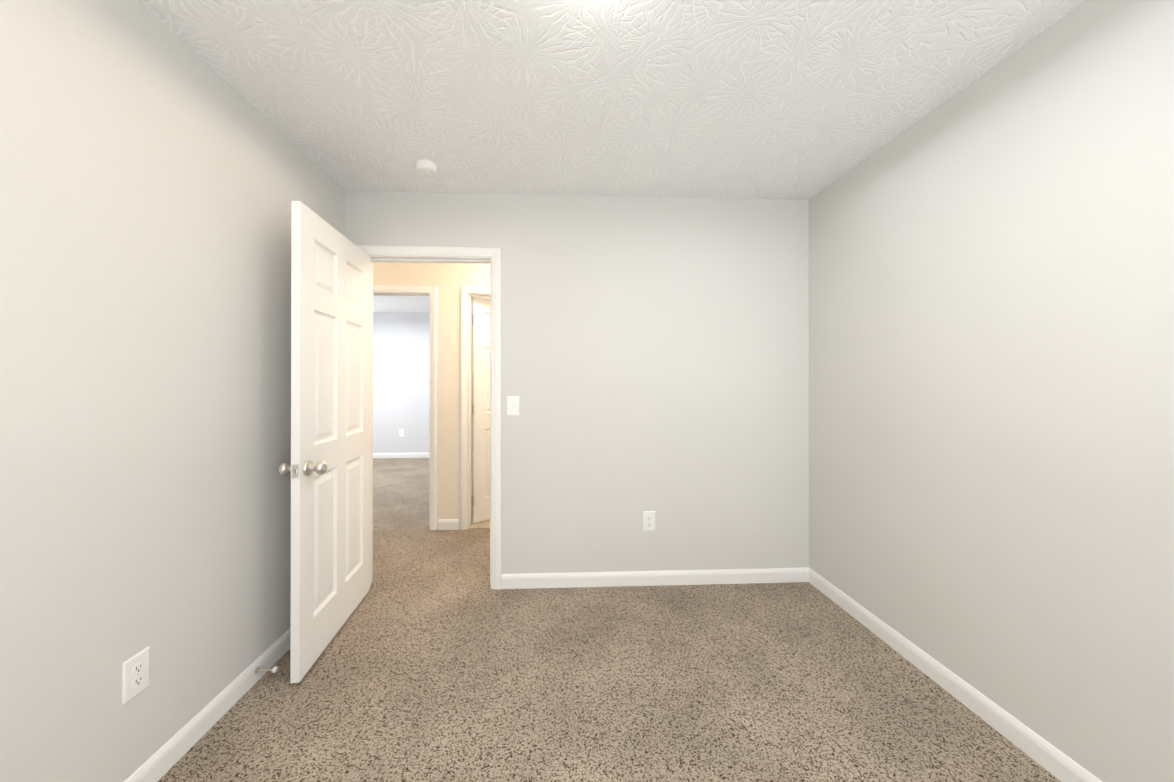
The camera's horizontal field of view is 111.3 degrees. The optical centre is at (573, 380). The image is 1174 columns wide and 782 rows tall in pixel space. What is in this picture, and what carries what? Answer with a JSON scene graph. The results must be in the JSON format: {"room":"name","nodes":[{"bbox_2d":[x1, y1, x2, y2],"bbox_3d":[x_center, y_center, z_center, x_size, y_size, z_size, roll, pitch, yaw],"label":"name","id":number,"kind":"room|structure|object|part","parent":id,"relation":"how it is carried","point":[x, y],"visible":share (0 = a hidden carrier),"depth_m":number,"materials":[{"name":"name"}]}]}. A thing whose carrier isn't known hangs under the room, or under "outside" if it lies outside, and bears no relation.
{"room":"empty bedroom","nodes":[
{"label":"empty bedroom","id":0,"kind":"room"},
{"bbox_2d":[0,0,345,781],"bbox_3d":[-1.371,0.054,0.680,0.120,2.440,3.520,0,0,-3],"label":"wall","id":1,"kind":"structure","parent":0,"point":[156,176],"depth_m":1.21,"materials":[{"name":"grey paint"}]},
{"bbox_2d":[122,646,149,704],"bbox_3d":[-1.332,0.896,1.224,0.008,0.124,0.077,0,0,-3],"label":"outlet","id":2,"kind":"object","parent":1,"relation":"attached to","point":[135,675],"visible":1,"depth_m":1.22,"materials":[{"name":"white plastic"}]},
{"bbox_2d":[124,628,290,781],"bbox_3d":[-1.299,1.231,0.739,0.030,0.087,3.400,0,0,-3],"label":"baseboard","id":3,"kind":"structure","parent":1,"relation":"attached to","point":[161,761],"depth_m":1.46,"materials":[{"name":"white paint"}]},
{"bbox_2d":[255,666,277,673],"bbox_3d":[-1.305,1.227,1.705,0.082,0.025,0.025,0,0,-3],"label":"door stop","id":4,"kind":"object","parent":3,"relation":"attached to","point":[272,670],"visible":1,"depth_m":1.70,"materials":[{"name":"silver metal"}]},
{"bbox_2d":[373,313,429,452],"bbox_3d":[-2.924,0.073,6.806,3.570,2.440,0.120,0,0,-3],"label":"wall","id":5,"kind":"structure","parent":0,"point":[401,370],"depth_m":6.75,"materials":[{"name":"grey paint"}]},
{"bbox_2d":[373,453,428,457],"bbox_3d":[-2.921,1.250,6.736,3.330,0.087,0.012,0,0,-3],"label":"baseboard","id":6,"kind":"structure","parent":5,"relation":"attached to","point":[375,455],"depth_m":6.73,"materials":[{"name":"white paint"}]},
{"bbox_2d":[399,429,403,436],"bbox_3d":[-2.897,0.873,6.740,0.077,0.124,0.008,0,0,-3],"label":"outlet","id":7,"kind":"object","parent":5,"relation":"attached to","point":[401,432],"visible":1,"depth_m":6.74,"materials":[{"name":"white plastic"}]},
{"bbox_2d":[373,262,489,528],"bbox_3d":[-0.700,0.063,3.553,4.320,2.440,0.120,0,0,-3],"label":"wall","id":8,"kind":"structure","parent":0,"point":[448,280],"depth_m":3.48,"materials":[{"name":"beige paint"}]},
{"bbox_2d":[373,285,489,529],"bbox_3d":[-1.110,0.232,3.534,1.936,2.103,0.153,0,0,-3],"label":"door frame","id":9,"kind":"structure","parent":8,"relation":"attached to","point":[432,290],"depth_m":3.46,"materials":[{"name":"white paint"}]},
{"bbox_2d":[447,519,454,525],"bbox_3d":[-1.191,1.245,5.194,0.012,0.087,3.210,0,0,-3],"label":"baseboard","id":10,"kind":"structure","parent":8,"relation":"attached to","point":[448,524],"depth_m":3.46,"materials":[{"name":"white paint"}]},
{"bbox_2d":[472,297,489,522],"bbox_3d":[-0.635,0.260,3.824,0.729,2.020,0.180,0,0,-41],"label":"bathroom door","id":11,"kind":"structure","parent":8,"relation":"in","point":[480,409],"depth_m":3.62,"materials":[{"name":"white paint"}]},
{"bbox_3d":[-0.635,0.260,3.824,0.729,1.716,0.180,0,0,-41],"label":"hardware knob","id":12,"kind":"part","parent":11,"relation":"part of","materials":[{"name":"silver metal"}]},
{"bbox_2d":[468,510,489,528],"bbox_3d":[-0.132,1.282,4.481,1.800,0.008,1.929,0,0,-3],"label":"floor","id":13,"kind":"structure","parent":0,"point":[485,524],"depth_m":3.54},
{"bbox_2d":[471,297,489,509],"bbox_3d":[-1.125,0.068,5.200,0.120,2.440,3.210,0,0,-3],"label":"wall","id":14,"kind":"structure","parent":0,"point":[471,297],"depth_m":3.96,"materials":[{"name":"beige paint"}]},
{"bbox_2d":[345,191,808,573],"bbox_3d":[-0.654,0.060,2.534,4.320,2.440,0.120,0,0,-3],"label":"wall","id":15,"kind":"structure","parent":0,"point":[655,354],"depth_m":2.52,"materials":[{"name":"grey paint"}]},
{"bbox_2d":[279,201,370,682],"bbox_3d":[-1.211,0.255,2.059,0.180,2.020,0.781,0,0,-7],"label":"door","id":16,"kind":"structure","parent":15,"relation":"in","point":[328,467],"depth_m":1.92,"materials":[{"name":"white paint"}]},
{"bbox_3d":[-1.211,0.255,2.059,0.180,1.716,0.781,0,0,-7],"label":"hardware knob","id":17,"kind":"part","parent":16,"relation":"part of","materials":[{"name":"silver metal"}]},
{"bbox_2d":[356,245,500,589],"bbox_3d":[-0.899,0.229,2.522,0.893,2.103,0.153,0,0,-3],"label":"door frame","id":18,"kind":"structure","parent":15,"relation":"attached to","point":[494,253],"depth_m":2.47,"materials":[{"name":"white paint"}]},
{"bbox_2d":[507,396,518,415],"bbox_3d":[-0.377,0.155,2.477,0.077,0.124,0.018,0,0,-3],"label":"light switch","id":19,"kind":"object","parent":15,"relation":"attached to","point":[512,405],"visible":1,"depth_m":2.48,"materials":[{"name":"white plastic"}]},
{"bbox_2d":[643,511,654,530],"bbox_3d":[0.472,0.880,2.518,0.077,0.124,0.008,0,0,-3],"label":"outlet","id":20,"kind":"object","parent":15,"relation":"attached to","point":[648,520],"visible":1,"depth_m":2.52,"materials":[{"name":"white plastic"}]},
{"bbox_2d":[501,568,807,588],"bbox_3d":[0.519,1.236,2.517,1.936,0.087,0.012,0,0,-3],"label":"baseboard","id":21,"kind":"structure","parent":15,"relation":"attached to","point":[763,575],"depth_m":2.51,"materials":[{"name":"white paint"}]},
{"bbox_2d":[158,458,1060,781],"bbox_3d":[-1.365,1.321,2.978,6.500,0.080,8.120,0,0,-3],"label":"floor carpet","id":22,"kind":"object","parent":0,"point":[438,660],"visible":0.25,"depth_m":1.64,"materials":[{"name":"brown carpet"}]},
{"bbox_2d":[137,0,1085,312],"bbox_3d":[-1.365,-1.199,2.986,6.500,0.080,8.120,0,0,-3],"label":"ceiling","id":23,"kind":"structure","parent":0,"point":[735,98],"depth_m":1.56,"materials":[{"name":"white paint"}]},
{"bbox_2d":[416,160,437,175],"bbox_3d":[-0.792,-1.142,2.161,0.112,0.039,0.112,0,0,-3],"label":"smoke detector","id":24,"kind":"object","parent":23,"relation":"attached to","point":[426,167],"visible":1,"depth_m":2.13,"materials":[{"name":"white plastic"}]},
{"bbox_2d":[809,0,1173,781],"bbox_3d":[1.620,0.056,1.385,0.120,2.440,4.660,0,0,-3],"label":"wall","id":25,"kind":"structure","parent":0,"point":[991,384],"depth_m":1.39,"materials":[{"name":"grey paint"}]},
{"bbox_2d":[808,567,1101,781],"bbox_3d":[1.577,1.231,0.869,0.012,0.087,3.400,0,0,-3],"label":"baseboard","id":26,"kind":"structure","parent":25,"relation":"attached to","point":[1029,742],"depth_m":1.57,"materials":[{"name":"white paint"}]}
]}

